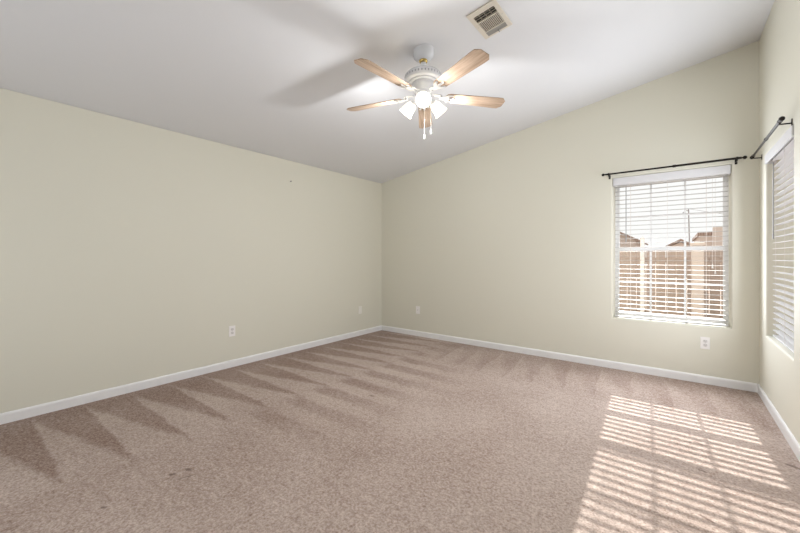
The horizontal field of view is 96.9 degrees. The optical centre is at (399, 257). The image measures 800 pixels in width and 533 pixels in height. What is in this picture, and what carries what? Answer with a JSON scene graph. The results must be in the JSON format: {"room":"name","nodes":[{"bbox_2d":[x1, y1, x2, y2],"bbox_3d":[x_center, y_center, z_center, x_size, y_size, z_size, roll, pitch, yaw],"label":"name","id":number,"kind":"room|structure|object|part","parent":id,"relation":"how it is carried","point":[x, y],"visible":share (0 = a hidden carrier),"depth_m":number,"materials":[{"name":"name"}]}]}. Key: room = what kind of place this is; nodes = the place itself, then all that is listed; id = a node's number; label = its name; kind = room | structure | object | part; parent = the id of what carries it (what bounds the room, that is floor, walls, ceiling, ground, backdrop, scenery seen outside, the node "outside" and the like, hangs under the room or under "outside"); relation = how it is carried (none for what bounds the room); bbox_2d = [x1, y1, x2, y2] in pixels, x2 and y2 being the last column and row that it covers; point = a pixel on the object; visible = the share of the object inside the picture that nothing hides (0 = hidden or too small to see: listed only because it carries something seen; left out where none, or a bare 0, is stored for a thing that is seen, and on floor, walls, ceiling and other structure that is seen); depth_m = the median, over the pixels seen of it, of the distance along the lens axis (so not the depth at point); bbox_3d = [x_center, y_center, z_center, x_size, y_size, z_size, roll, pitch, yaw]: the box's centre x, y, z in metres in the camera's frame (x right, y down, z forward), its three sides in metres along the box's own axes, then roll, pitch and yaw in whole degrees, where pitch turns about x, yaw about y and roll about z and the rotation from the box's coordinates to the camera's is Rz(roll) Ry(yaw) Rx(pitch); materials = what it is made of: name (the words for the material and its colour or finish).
{"room":"empty bedroom","nodes":[
{"label":"empty bedroom","id":0,"kind":"room"},
{"bbox_2d":[0,88,381,412],"bbox_3d":[-2.083,-0.009,3.738,0.150,2.437,5.600,0,0,38],"label":"wall","id":1,"kind":"structure","parent":0,"point":[130,251],"depth_m":3.33,"materials":[{"name":"beige paint"}]},
{"bbox_2d":[0,325,381,424],"bbox_3d":[-2.018,1.171,3.688,0.013,0.078,5.600,0,0,38],"label":"baseboard","id":2,"kind":"structure","parent":1,"relation":"attached to","point":[15,415],"depth_m":3.32,"materials":[{"name":"white paint"}]},
{"bbox_2d":[229,325,234,336],"bbox_3d":[-1.850,0.814,3.909,0.009,0.115,0.070,0,0,38],"label":"wall outlet","id":3,"kind":"object","parent":1,"relation":"attached to","point":[231,328],"visible":1,"depth_m":3.90,"materials":[{"name":"beige plastic"}]},
{"bbox_2d":[358,306,361,313],"bbox_3d":[-0.618,0.818,5.498,0.008,0.115,0.070,0,0,38],"label":"wall plate","id":4,"kind":"object","parent":1,"relation":"attached to","point":[359,307],"visible":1,"depth_m":5.49,"materials":[{"name":"beige plastic"}]},
{"bbox_2d":[0,0,774,182],"bbox_3d":[-0.151,-1.673,2.341,4.916,0.933,6.060,0,0,38],"label":"ceiling","id":5,"kind":"structure","parent":0,"point":[276,78],"depth_m":2.79,"materials":[{"name":"white paint"}]},
{"bbox_2d":[347,43,504,139],"bbox_3d":[0.145,-1.255,2.722,1.298,0.714,1.263,0,0,38],"label":"ceiling fan","id":6,"kind":"object","parent":5,"relation":"hanging from","point":[422,80],"visible":1,"depth_m":2.67,"materials":[{"name":"brown wood"}]},
{"bbox_3d":[-0.210,-1.252,2.920,0.497,0.006,0.128,0,12,24],"label":"blade","id":7,"kind":"part","parent":6,"relation":"part of","materials":[{"name":"brown wood"}]},
{"bbox_3d":[-0.104,-1.252,2.430,0.128,0.006,0.497,16,11,41],"label":"blade","id":8,"kind":"part","parent":6,"relation":"part of","materials":[{"name":"brown wood"}]},
{"bbox_3d":[0.063,-1.167,2.825,0.128,0.126,0.112,0,0,38],"label":"lamp shade","id":9,"kind":"part","parent":6,"relation":"part of","materials":[{"name":"white glass"}]},
{"bbox_3d":[0.174,-1.167,2.602,0.118,0.126,0.124,0,0,38],"label":"lamp shade","id":10,"kind":"part","parent":6,"relation":"part of","materials":[{"name":"white glass"}]},
{"bbox_3d":[0.174,-1.185,2.624,0.063,0.074,0.071,0,0,38],"label":"bulb","id":11,"kind":"part","parent":6,"relation":"part of","materials":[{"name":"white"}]},
{"bbox_3d":[0.224,-1.252,3.172,0.128,0.006,0.497,-12,-1,6],"label":"blade","id":12,"kind":"part","parent":6,"relation":"part of","materials":[{"name":"brown wood"}]},
{"bbox_3d":[0.313,-1.167,2.807,0.114,0.126,0.126,0,0,38],"label":"lamp shade","id":13,"kind":"part","parent":6,"relation":"part of","materials":[{"name":"white glass"}]},
{"bbox_3d":[0.395,-1.252,2.380,0.128,0.006,0.497,14,-7,-29],"label":"blade","id":14,"kind":"part","parent":6,"relation":"part of","materials":[{"name":"brown wood"}]},
{"bbox_3d":[0.597,-1.252,2.838,0.497,0.006,0.128,0,-12,-12],"label":"blade","id":15,"kind":"part","parent":6,"relation":"part of","materials":[{"name":"brown wood"}]},
{"bbox_2d":[466,0,511,38],"bbox_3d":[0.636,-1.676,2.509,0.208,0.042,0.320,0,0,38],"label":"ceiling vent","id":16,"kind":"object","parent":5,"relation":"in","point":[490,18],"visible":1,"depth_m":2.50,"materials":[{"name":"beige metal"}]},
{"bbox_2d":[0,330,799,532],"bbox_3d":[-0.151,1.270,2.341,4.916,0.120,6.060,0,0,38],"label":"floor","id":17,"kind":"structure","parent":0,"point":[381,431],"depth_m":2.22,"materials":[{"name":"beige carpet"}]},
{"bbox_2d":[381,41,758,383],"bbox_3d":[1.612,-0.390,4.612,4.916,3.199,0.310,0,0,38],"label":"wall","id":18,"kind":"structure","parent":0,"point":[510,239],"depth_m":4.12,"materials":[{"name":"beige paint"}]},
{"bbox_2d":[416,306,419,313],"bbox_3d":[0.272,0.811,5.445,0.070,0.115,0.016,0,0,38],"label":"wall plate","id":19,"kind":"object","parent":18,"relation":"attached to","point":[417,307],"visible":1,"depth_m":5.45,"materials":[{"name":"beige plastic"}]},
{"bbox_2d":[382,325,756,391],"bbox_3d":[1.449,1.171,4.534,4.430,0.078,0.013,0,0,38],"label":"baseboard","id":20,"kind":"structure","parent":18,"relation":"attached to","point":[729,383],"depth_m":3.95,"materials":[{"name":"white paint"}]},
{"bbox_2d":[615,174,728,324],"bbox_3d":[2.845,-0.102,3.771,0.953,1.523,0.075,0,0,38],"label":"window","id":21,"kind":"structure","parent":18,"relation":"in","point":[725,247],"depth_m":3.69,"materials":[{"name":"white plastic"}]},
{"bbox_3d":[2.838,0.265,3.762,0.929,0.745,0.024,0,0,38],"label":"sash","id":22,"kind":"part","parent":21,"relation":"part of","materials":[{"name":"white plastic"}]},
{"bbox_2d":[613,165,730,325],"bbox_3d":[2.739,-0.101,3.633,0.941,1.516,0.141,0,0,38],"label":"window blind","id":23,"kind":"object","parent":21,"relation":"attached to","point":[726,169],"visible":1,"depth_m":3.61,"materials":[{"name":"white plastic"}]},
{"bbox_3d":[2.513,-0.084,3.863,0.002,1.447,0.052,0,0,38],"label":"ladder cord","id":24,"kind":"part","parent":23,"relation":"part of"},
{"bbox_3d":[2.765,-0.084,3.667,0.002,1.447,0.052,0,0,38],"label":"ladder cord","id":25,"kind":"part","parent":23,"relation":"part of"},
{"bbox_3d":[2.765,0.650,3.667,0.929,0.013,0.044,0,0,38],"label":"rail","id":26,"kind":"part","parent":23,"relation":"part of","materials":[{"name":"white plastic"}]},
{"bbox_3d":[3.006,-0.084,3.480,0.002,1.447,0.052,0,0,38],"label":"ladder cord","id":27,"kind":"part","parent":23,"relation":"part of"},
{"bbox_3d":[3.020,-0.356,3.427,0.002,0.845,0.003,0,0,38],"label":"lift cord","id":28,"kind":"part","parent":23,"relation":"part of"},
{"bbox_3d":[2.856,-0.457,3.784,0.929,0.770,0.024,0,0,38],"label":"sash","id":29,"kind":"part","parent":21,"relation":"part of","materials":[{"name":"white plastic"}]},
{"bbox_2d":[602,156,746,178],"bbox_3d":[2.668,-0.883,3.539,1.144,0.056,0.090,0,0,38],"label":"curtain rod","id":30,"kind":"object","parent":18,"relation":"attached to","point":[743,157],"visible":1,"depth_m":3.43,"materials":[{"name":"brown metal"}]},
{"bbox_2d":[700,337,709,349],"bbox_3d":[2.921,0.822,3.394,0.070,0.115,0.009,0,0,38],"label":"wall outlet","id":31,"kind":"object","parent":18,"relation":"attached to","point":[704,341],"visible":1,"depth_m":3.39,"materials":[{"name":"beige plastic"}]},
{"bbox_2d":[636,266,720,313],"bbox_3d":[10.863,1.400,16.223,85.000,0.120,90.000,0,0,38],"label":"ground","id":32,"kind":"structure","parent":0,"point":[655,266],"depth_m":13.11,"materials":[{"name":"brown"}]},
{"bbox_2d":[620,232,647,274],"bbox_3d":[17.453,-0.945,32.628,8.400,5.110,8.700,0,0,38],"label":"house","id":33,"kind":"object","parent":32,"relation":"on","point":[634,242],"visible":0.11,"depth_m":27.45,"materials":[{"name":"paint"}]},
{"bbox_2d":[640,236,644,312],"bbox_3d":[4.142,0.490,6.060,0.070,1.700,0.070,0,0,38],"label":"post","id":34,"kind":"object","parent":32,"relation":"on","point":[642,244],"visible":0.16,"depth_m":6.04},
{"bbox_2d":[620,250,722,318],"bbox_3d":[4.424,0.580,6.250,11.052,1.520,0.146,0,0,38],"label":"wooden fence","id":35,"kind":"object","parent":32,"relation":"on","point":[674,267],"visible":0.06,"depth_m":6.03,"materials":[{"name":"brown wood"}]},
{"bbox_2d":[666,239,688,246],"bbox_3d":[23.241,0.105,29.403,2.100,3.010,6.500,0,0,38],"label":"house","id":36,"kind":"object","parent":32,"relation":"on","point":[680,242],"visible":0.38,"depth_m":27.08,"materials":[{"name":"paint"}]},
{"bbox_2d":[690,242,704,316],"bbox_3d":[4.681,0.555,5.579,0.180,1.570,0.180,0,0,38],"label":"pillar","id":37,"kind":"structure","parent":32,"relation":"on","point":[697,256],"depth_m":5.52,"materials":[{"name":"beige paint"}]},
{"bbox_2d":[683,209,719,245],"bbox_3d":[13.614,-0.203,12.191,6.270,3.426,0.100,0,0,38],"label":"utility pole","id":38,"kind":"object","parent":32,"relation":"on","point":[688,209],"visible":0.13,"depth_m":13.92,"materials":[{"name":"grey wood"}]},
{"bbox_2d":[692,227,722,283],"bbox_3d":[21.202,0.035,19.435,7.800,3.150,8.450,0,0,38],"label":"house","id":39,"kind":"object","parent":32,"relation":"on","point":[719,240],"visible":0.21,"depth_m":18.11,"materials":[{"name":"paint"}]},
{"bbox_2d":[759,0,799,444],"bbox_3d":[1.620,-0.365,0.866,0.310,3.150,5.600,0,0,38],"label":"wall","id":40,"kind":"structure","parent":0,"point":[779,41],"depth_m":2.71,"materials":[{"name":"beige paint"}]},
{"bbox_2d":[750,116,792,159],"bbox_3d":[2.797,-0.873,2.693,0.070,0.056,1.144,0,0,38],"label":"curtain rod","id":41,"kind":"object","parent":40,"relation":"attached to","point":[781,119],"visible":1,"depth_m":2.49,"materials":[{"name":"brown metal"}]},
{"bbox_2d":[757,384,799,461],"bbox_3d":[1.492,1.171,0.965,0.013,0.078,5.600,0,0,38],"label":"baseboard","id":42,"kind":"structure","parent":40,"relation":"attached to","point":[791,440],"depth_m":2.47,"materials":[{"name":"white paint"}]},
{"bbox_2d":[765,125,793,352],"bbox_3d":[2.799,-0.097,2.574,0.096,1.488,0.863,0,0,38],"label":"window blind","id":43,"kind":"object","parent":40,"relation":"attached to","point":[783,150],"visible":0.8,"depth_m":2.67,"materials":[{"name":"white plastic"}]},
{"bbox_3d":[2.995,-0.080,2.793,0.052,1.419,0.002,0,0,38],"label":"ladder cord","id":44,"kind":"part","parent":43,"relation":"part of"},
{"bbox_3d":[2.815,0.640,2.562,0.044,0.013,0.851,0,0,38],"label":"rail","id":45,"kind":"part","parent":43,"relation":"part of","materials":[{"name":"white plastic"}]}
]}

